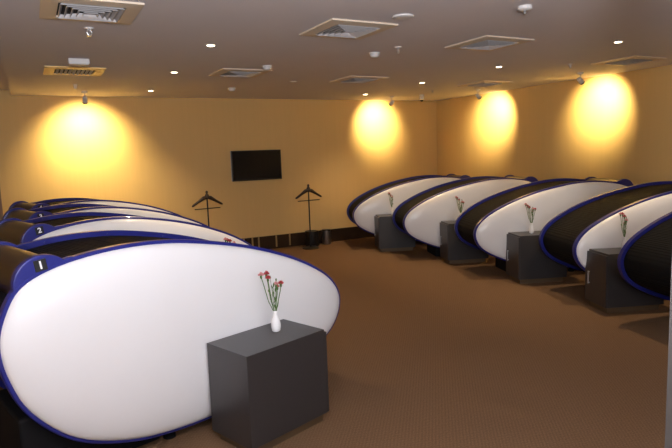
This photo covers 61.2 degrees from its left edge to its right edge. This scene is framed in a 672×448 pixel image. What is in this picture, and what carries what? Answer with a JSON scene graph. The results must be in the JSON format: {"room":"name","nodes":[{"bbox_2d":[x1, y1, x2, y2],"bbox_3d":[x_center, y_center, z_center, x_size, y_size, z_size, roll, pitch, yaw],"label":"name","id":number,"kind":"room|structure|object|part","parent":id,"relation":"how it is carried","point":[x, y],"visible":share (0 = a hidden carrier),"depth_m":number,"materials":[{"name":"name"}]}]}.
{"room":"sleeping pod lounge","nodes":[
{"label":"sleeping pod lounge","id":0,"kind":"room"},
{"bbox_2d":[0,56,8,89],"bbox_3d":[-3.299,-1.306,2.395,3.060,0.085,11.960,-6,8,-28],"label":"wall","id":1,"kind":"structure","parent":0,"point":[3,81],"depth_m":7.20,"materials":[{"name":"paint"}]},
{"bbox_2d":[0,90,436,238],"bbox_3d":[-2.602,-0.828,9.602,10.920,2.850,0.120,-6,8,-28],"label":"wall","id":2,"kind":"structure","parent":0,"point":[163,153],"depth_m":9.78,"materials":[{"name":"paint"}]},
{"bbox_2d":[0,190,2,220],"bbox_3d":[-5.372,-0.133,8.082,1.100,2.050,0.050,-6,8,-28],"label":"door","id":3,"kind":"structure","parent":2,"relation":"in","point":[1,209],"depth_m":8.30,"materials":[{"name":"brown wood"}]},
{"bbox_2d":[230,149,281,181],"bbox_3d":[-1.416,-1.045,10.108,0.933,0.530,0.076,-6,8,-28],"label":"television","id":4,"kind":"object","parent":2,"relation":"attached to","point":[248,165],"visible":1,"depth_m":10.06,"materials":[{"name":"black plastic"}]},
{"bbox_2d":[243,226,374,248],"bbox_3d":[-1.333,0.349,10.331,8.020,0.245,0.019,-6,8,-28],"label":"baseboard","id":5,"kind":"structure","parent":2,"relation":"attached to","point":[348,233],"depth_m":10.66,"materials":[{"name":"brown wood"}]},
{"bbox_2d":[0,237,669,447],"bbox_3d":[0.262,1.163,4.579,10.920,0.060,11.960,-6,8,-28],"label":"floor","id":6,"kind":"structure","parent":0,"point":[424,350],"depth_m":4.53,"materials":[{"name":"carpet"}]},
{"bbox_2d":[9,198,180,215],"bbox_3d":[-2.978,0.257,7.481,2.305,1.253,0.980,-9,10,-44],"label":"pod","id":7,"kind":"object","parent":6,"relation":"on","point":[20,204],"visible":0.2,"depth_m":7.08,"materials":[{"name":"white glossy plastic"},{"name":"blue plastic"},{"name":"black ribbed fabric"}]},
{"bbox_2d":[2,203,208,226],"bbox_3d":[-2.414,0.372,6.394,2.305,1.253,0.980,-9,10,-44],"label":"pod","id":8,"kind":"object","parent":6,"relation":"on","point":[22,214],"visible":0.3,"depth_m":5.98,"materials":[{"name":"white glossy plastic"},{"name":"blue plastic"},{"name":"black ribbed fabric"}]},
{"bbox_2d":[0,212,251,245],"bbox_3d":[-1.839,0.491,5.268,2.305,1.253,0.980,-9,10,-44],"label":"pod","id":9,"kind":"object","parent":6,"relation":"on","point":[16,231],"visible":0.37,"depth_m":4.77,"materials":[{"name":"white glossy plastic"},{"name":"blue plastic"},{"name":"black ribbed fabric"}]},
{"bbox_3d":[-2.226,0.049,4.268,0.005,0.058,0.058,5,18,45],"label":"number plate","id":10,"kind":"part","parent":9,"relation":"part of","materials":[{"name":"black plastic"}]},
{"bbox_2d":[0,230,339,447],"bbox_3d":[-1.071,0.646,3.804,2.305,1.253,0.980,-9,10,-44],"label":"pod","id":11,"kind":"object","parent":6,"relation":"on","point":[105,335],"visible":0.91,"depth_m":3.12,"materials":[{"name":"white glossy plastic"},{"name":"blue plastic"},{"name":"black ribbed fabric"}]},
{"bbox_3d":[-1.458,0.204,2.805,0.005,0.058,0.058,5,18,45],"label":"number plate","id":12,"kind":"part","parent":11,"relation":"part of","materials":[{"name":"black plastic"}]},
{"bbox_2d":[192,191,222,226],"bbox_3d":[-2.096,0.032,9.373,0.299,1.165,0.459,1,8,24],"label":"stand","id":13,"kind":"object","parent":6,"relation":"on","point":[206,197],"visible":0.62,"depth_m":9.31,"materials":[{"name":"black metal"}]},
{"bbox_2d":[207,319,328,447],"bbox_3d":[-0.397,0.983,3.522,0.382,0.607,0.650,5,10,43],"label":"side table","id":14,"kind":"object","parent":6,"relation":"on","point":[268,387],"visible":1,"depth_m":3.34,"materials":[{"name":"laminate"}]},
{"bbox_2d":[271,310,280,331],"bbox_3d":[-0.376,0.605,3.553,0.062,0.132,0.062,-6,8,-28],"label":"bud vase","id":15,"kind":"object","parent":14,"relation":"on","point":[275,323],"visible":1,"depth_m":3.53,"materials":[{"name":"white ceramic"}]},
{"bbox_2d":[258,270,283,310],"bbox_3d":[-0.400,0.465,3.541,0.159,0.355,0.061,-2,7,0],"label":"carnation spray","id":16,"kind":"object","parent":15,"relation":"in","point":[266,272],"visible":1,"depth_m":3.53,"materials":[{"name":"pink plant"}]},
{"bbox_3d":[-0.422,0.479,3.538,0.088,0.329,0.015,-2,7,0],"label":"stem","id":17,"kind":"part","parent":16,"relation":"part of","materials":[{"name":"green plant"}]},
{"bbox_3d":[-0.197,0.928,3.733,0.380,0.525,0.019,5,10,43],"label":"door","id":18,"kind":"part","parent":14,"relation":"part of","materials":[{"name":"laminate"}]},
{"bbox_2d":[295,184,321,249],"bbox_3d":[-0.477,-0.136,10.252,0.299,1.165,0.459,2,8,27],"label":"stand","id":19,"kind":"object","parent":6,"relation":"on","point":[307,189],"visible":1,"depth_m":10.22,"materials":[{"name":"black metal"}]},
{"bbox_2d":[305,230,318,245],"bbox_3d":[-0.443,0.266,10.587,0.255,0.281,0.255,-6,8,-28],"label":"waste bin","id":20,"kind":"object","parent":6,"relation":"on","point":[314,233],"visible":0.89,"depth_m":10.49,"materials":[{"name":"black metal"}]},
{"bbox_2d":[322,229,330,244],"bbox_3d":[-0.180,0.239,10.749,0.173,0.276,0.173,-6,8,-28],"label":"waste bin","id":21,"kind":"object","parent":6,"relation":"on","point":[326,233],"visible":1,"depth_m":10.68,"materials":[{"name":"metal"}]},
{"bbox_2d":[374,214,414,251],"bbox_3d":[1.004,0.143,9.833,0.650,0.607,0.382,-3,7,-6],"label":"base cabinet","id":22,"kind":"object","parent":6,"relation":"on","point":[388,238],"visible":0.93,"depth_m":9.66,"materials":[{"name":"laminate"}]},
{"bbox_3d":[0.710,0.137,9.797,0.019,0.525,0.380,-3,7,-6],"label":"door","id":23,"kind":"part","parent":22,"relation":"part of","materials":[{"name":"laminate"}]},
{"bbox_3d":[0.972,-0.226,9.816,0.062,0.132,0.062,-6,8,-28],"label":"bud vase","id":24,"kind":"object","parent":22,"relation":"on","visible":0},
{"bbox_2d":[388,192,393,206],"bbox_3d":[0.943,-0.368,9.795,0.106,0.360,0.071,-2,7,0],"label":"carnation spray","id":25,"kind":"object","parent":24,"relation":"in","point":[389,194],"visible":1,"depth_m":9.79,"materials":[{"name":"pink plant"}]},
{"bbox_2d":[347,174,469,240],"bbox_3d":[1.391,-0.272,10.557,2.305,1.224,0.980,-3,7,-6],"label":"pod","id":26,"kind":"object","parent":6,"relation":"on","point":[361,211],"visible":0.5,"depth_m":10.04,"materials":[{"name":"white glossy plastic"},{"name":"blue plastic"},{"name":"black ribbed fabric"}]},
{"bbox_2d":[440,220,488,263],"bbox_3d":[1.926,0.263,8.609,0.650,0.607,0.382,-3,7,-6],"label":"base cabinet","id":27,"kind":"object","parent":6,"relation":"on","point":[453,250],"visible":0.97,"depth_m":8.44,"materials":[{"name":"laminate"}]},
{"bbox_3d":[1.632,0.257,8.573,0.019,0.525,0.380,-3,7,-6],"label":"door","id":28,"kind":"part","parent":27,"relation":"part of","materials":[{"name":"laminate"}]},
{"bbox_3d":[1.885,-0.103,8.564,0.062,0.132,0.062,-6,8,-28],"label":"bud vase","id":29,"kind":"object","parent":27,"relation":"on","visible":0},
{"bbox_2d":[455,196,464,212],"bbox_3d":[1.863,-0.248,8.550,0.154,0.363,0.080,-2,7,0],"label":"carnation spray","id":30,"kind":"object","parent":29,"relation":"in","point":[457,199],"visible":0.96,"depth_m":8.54,"materials":[{"name":"pink plant"}]},
{"bbox_2d":[392,175,537,256],"bbox_3d":[2.135,-0.143,9.306,2.305,1.224,0.980,-3,7,-6],"label":"pod","id":31,"kind":"object","parent":6,"relation":"on","point":[420,216],"visible":0.59,"depth_m":8.79,"materials":[{"name":"white glossy plastic"},{"name":"blue plastic"},{"name":"black ribbed fabric"}]},
{"bbox_2d":[506,231,566,283],"bbox_3d":[2.531,0.413,7.228,0.650,0.607,0.382,-3,7,-6],"label":"base cabinet","id":32,"kind":"object","parent":6,"relation":"on","point":[526,263],"visible":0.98,"depth_m":7.06,"materials":[{"name":"laminate"}]},
{"bbox_3d":[2.237,0.407,7.192,0.019,0.525,0.380,-3,7,-6],"label":"door","id":33,"kind":"part","parent":32,"relation":"part of","materials":[{"name":"laminate"}]},
{"bbox_2d":[529,223,533,233],"bbox_3d":[2.464,0.051,7.158,0.062,0.132,0.062,-6,8,-28],"label":"bud vase","id":34,"kind":"object","parent":32,"relation":"on","point":[531,229],"visible":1,"depth_m":7.14,"materials":[{"name":"white ceramic"}]},
{"bbox_2d":[525,203,535,222],"bbox_3d":[2.442,-0.090,7.143,0.156,0.358,0.080,-2,7,0],"label":"carnation spray","id":35,"kind":"object","parent":34,"relation":"in","point":[528,206],"visible":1,"depth_m":7.13,"materials":[{"name":"pink plant"}]},
{"bbox_2d":[454,177,632,270],"bbox_3d":[2.884,0.008,7.877,2.305,1.224,0.980,-3,7,-6],"label":"pod","id":36,"kind":"object","parent":6,"relation":"on","point":[485,226],"visible":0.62,"depth_m":7.37,"materials":[{"name":"white glossy plastic"},{"name":"black fabric"},{"name":"blue plastic trim"}]},
{"bbox_2d":[539,181,671,271],"bbox_3d":[3.613,0.150,6.528,2.305,1.224,0.980,-3,7,-6],"label":"pod","id":37,"kind":"object","parent":6,"relation":"on","point":[566,239],"visible":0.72,"depth_m":6.22,"materials":[{"name":"white glossy plastic"},{"name":"black fabric"},{"name":"blue plastic trim"}]},
{"bbox_2d":[585,247,663,312],"bbox_3d":[2.969,0.565,5.883,0.650,0.607,0.382,-3,7,-6],"label":"base cabinet","id":38,"kind":"object","parent":6,"relation":"on","point":[606,290],"visible":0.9,"depth_m":5.73,"materials":[{"name":"laminate"}]},
{"bbox_3d":[2.675,0.559,5.847,0.019,0.525,0.380,-3,7,-6],"label":"door","id":39,"kind":"part","parent":38,"relation":"part of","materials":[{"name":"laminate"}]},
{"bbox_2d":[621,237,626,248],"bbox_3d":[2.968,0.197,5.848,0.062,0.132,0.062,-6,8,-28],"label":"bud vase","id":40,"kind":"object","parent":38,"relation":"on","point":[624,241],"visible":0.69,"depth_m":5.83,"materials":[{"name":"white ceramic"}]},
{"bbox_2d":[619,212,627,236],"bbox_3d":[2.949,0.055,5.831,0.104,0.359,0.069,-2,7,0],"label":"carnation spray","id":41,"kind":"object","parent":40,"relation":"in","point":[620,213],"visible":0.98,"depth_m":5.82,"materials":[{"name":"pink plant"}]},
{"bbox_2d":[617,212,671,299],"bbox_3d":[3.868,0.303,5.232,2.305,1.224,0.980,-4,7,-13],"label":"pod","id":42,"kind":"object","parent":6,"relation":"on","point":[644,262],"visible":0.98,"depth_m":5.19,"materials":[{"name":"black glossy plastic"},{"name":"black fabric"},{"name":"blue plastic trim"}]},
{"bbox_3d":[-1.027,0.821,5.003,0.382,0.607,0.650,5,10,43],"label":"cabinet","id":43,"kind":"object","parent":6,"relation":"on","visible":0},
{"bbox_3d":[-0.919,0.423,5.164,0.062,0.132,0.062,-6,8,-28],"label":"bud vase","id":44,"kind":"object","parent":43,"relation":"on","visible":0},
{"bbox_2d":[223,237,235,242],"bbox_3d":[-0.945,0.286,5.141,0.155,0.352,0.068,-7,9,-34],"label":"carnation spray","id":45,"kind":"object","parent":44,"relation":"in","point":[225,238],"visible":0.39,"depth_m":5.11,"materials":[{"name":"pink plant"}]},
{"bbox_2d":[0,0,671,100],"bbox_3d":[1.508,-1.742,4.946,7.860,0.120,11.960,-6,8,-28],"label":"ceiling","id":46,"kind":"structure","parent":0,"point":[165,37],"depth_m":5.37,"materials":[{"name":"paint"}]},
{"bbox_2d":[43,66,105,75],"bbox_3d":[-2.878,-1.672,6.248,0.595,0.024,0.595,-6,8,-28],"label":"ceiling vent","id":47,"kind":"object","parent":46,"relation":"in","point":[48,70],"visible":1,"depth_m":6.20,"materials":[{"name":"white metal"}]},
{"bbox_2d":[68,58,89,65],"bbox_3d":[-2.522,-1.584,5.571,0.190,0.056,0.120,-6,8,-28],"label":"emergency light","id":48,"kind":"object","parent":46,"relation":"attached to","point":[71,61],"visible":1,"depth_m":5.52,"materials":[{"name":"white plastic"}]},
{"bbox_2d":[81,91,87,103],"bbox_3d":[-3.593,-1.804,8.131,0.084,0.178,0.121,-6,8,-28],"label":"spotlight","id":49,"kind":"object","parent":46,"relation":"attached to","point":[85,101],"visible":1,"depth_m":8.10,"materials":[{"name":"white plastic"}]},
{"bbox_2d":[84,27,93,36],"bbox_3d":[-1.857,-1.444,4.278,0.070,0.063,0.070,-6,8,-28],"label":"sprinkler","id":50,"kind":"object","parent":46,"relation":"attached to","point":[88,29],"visible":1,"depth_m":4.27,"materials":[{"name":"silver metal"}]},
{"bbox_2d":[39,0,144,24],"bbox_3d":[-1.632,-1.404,3.776,0.595,0.034,0.595,-6,8,-28],"label":"ceiling vent","id":51,"kind":"object","parent":46,"relation":"in","point":[99,11],"visible":1,"depth_m":3.72,"materials":[{"name":"white metal"}]},
{"bbox_2d":[209,68,271,77],"bbox_3d":[-1.156,-1.803,6.834,0.595,0.034,0.595,-6,8,-28],"label":"ceiling vent","id":52,"kind":"object","parent":46,"relation":"in","point":[224,72],"visible":1,"depth_m":6.72,"materials":[{"name":"white metal"}]},
{"bbox_2d":[262,65,271,70],"bbox_3d":[-0.776,-1.756,6.405,0.110,0.049,0.110,-6,8,-28],"label":"smoke detector","id":53,"kind":"object","parent":46,"relation":"attached to","point":[265,67],"visible":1,"depth_m":6.37,"materials":[{"name":"white plastic"}]},
{"bbox_2d":[299,18,397,39],"bbox_3d":[0.094,-1.575,4.645,0.595,0.034,0.595,-6,8,-28],"label":"ceiling vent","id":54,"kind":"object","parent":46,"relation":"in","point":[333,27],"visible":1,"depth_m":4.55,"materials":[{"name":"white metal"}]},
{"bbox_2d":[330,76,388,82],"bbox_3d":[0.315,-1.985,7.861,0.595,0.034,0.595,-6,8,-28],"label":"ceiling vent","id":55,"kind":"object","parent":46,"relation":"in","point":[349,79],"visible":1,"depth_m":7.74,"materials":[{"name":"white metal"}]},
{"bbox_2d":[369,52,379,57],"bbox_3d":[0.395,-1.724,5.808,0.110,0.049,0.110,-6,8,-28],"label":"smoke detector","id":56,"kind":"object","parent":46,"relation":"attached to","point":[372,54],"visible":1,"depth_m":5.77,"materials":[{"name":"white plastic"}]},
{"bbox_2d":[395,46,401,53],"bbox_3d":[0.605,-1.689,5.526,0.070,0.063,0.070,-6,8,-28],"label":"sprinkler","id":57,"kind":"object","parent":46,"relation":"attached to","point":[397,47],"visible":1,"depth_m":5.52,"materials":[{"name":"white metal"}]},
{"bbox_2d":[392,14,413,19],"bbox_3d":[0.503,-1.552,4.263,0.164,0.014,0.164,-6,8,-28],"label":"ceiling speaker","id":58,"kind":"object","parent":46,"relation":"attached to","point":[398,16],"visible":1,"depth_m":4.24,"materials":[{"name":"white plastic"}]},
{"bbox_2d":[395,16,410,19],"bbox_3d":[0.503,-1.551,4.264,0.126,0.009,0.126,-6,8,-28],"label":"grille","id":59,"kind":"object","parent":58,"relation":"attached to","point":[396,17],"depth_m":4.26,"materials":[{"name":"white plastic"}]},
{"bbox_2d":[475,89,480,98],"bbox_3d":[2.464,-2.243,9.843,0.083,0.168,0.125,4,9,39],"label":"spotlight","id":60,"kind":"object","parent":46,"relation":"attached to","point":[477,95],"visible":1,"depth_m":9.80,"materials":[{"name":"white plastic"}]},
{"bbox_2d":[458,80,512,86],"bbox_3d":[2.340,-2.192,8.932,0.595,0.034,0.595,-6,8,-28],"label":"ceiling vent","id":61,"kind":"object","parent":46,"relation":"in","point":[484,83],"visible":1,"depth_m":8.80,"materials":[{"name":"white metal"}]},
{"bbox_2d":[445,35,534,50],"bbox_3d":[1.477,-1.732,5.501,0.595,0.034,0.595,-6,8,-28],"label":"ceiling vent","id":62,"kind":"object","parent":46,"relation":"in","point":[488,42],"visible":1,"depth_m":5.40,"materials":[{"name":"white metal"}]},
{"bbox_2d":[517,4,532,13],"bbox_3d":[1.363,-1.542,4.101,0.104,0.056,0.104,-6,8,-28],"label":"smoke detector","id":63,"kind":"object","parent":46,"relation":"attached to","point":[522,8],"visible":1,"depth_m":4.07,"materials":[{"name":"white plastic"}]},
{"bbox_2d":[577,72,584,84],"bbox_3d":[3.450,-2.051,8.020,0.125,0.169,0.089,-6,8,-28],"label":"spotlight","id":64,"kind":"object","parent":46,"relation":"attached to","point":[580,80],"visible":1,"depth_m":7.99,"materials":[{"name":"white plastic"}]},
{"bbox_2d":[591,55,666,65],"bbox_3d":[3.604,-1.998,7.011,0.595,0.034,0.595,-6,8,-28],"label":"ceiling vent","id":65,"kind":"object","parent":46,"relation":"in","point":[636,59],"visible":1,"depth_m":6.91,"materials":[{"name":"white metal"}]},
{"bbox_2d":[436,65,671,184],"bbox_3d":[5.005,-0.740,6.884,0.120,2.800,11.860,-6,8,-28],"label":"wall","id":66,"kind":"structure","parent":0,"point":[617,126],"depth_m":9.08,"materials":[{"name":"paint"}]},
{"bbox_2d":[665,263,671,447],"bbox_3d":[0.815,0.163,1.286,0.100,2.700,0.080,2,8,31],"label":"wall pillar","id":67,"kind":"structure","parent":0,"point":[668,425],"depth_m":1.30,"materials":[{"name":"grey paint"}]}
]}

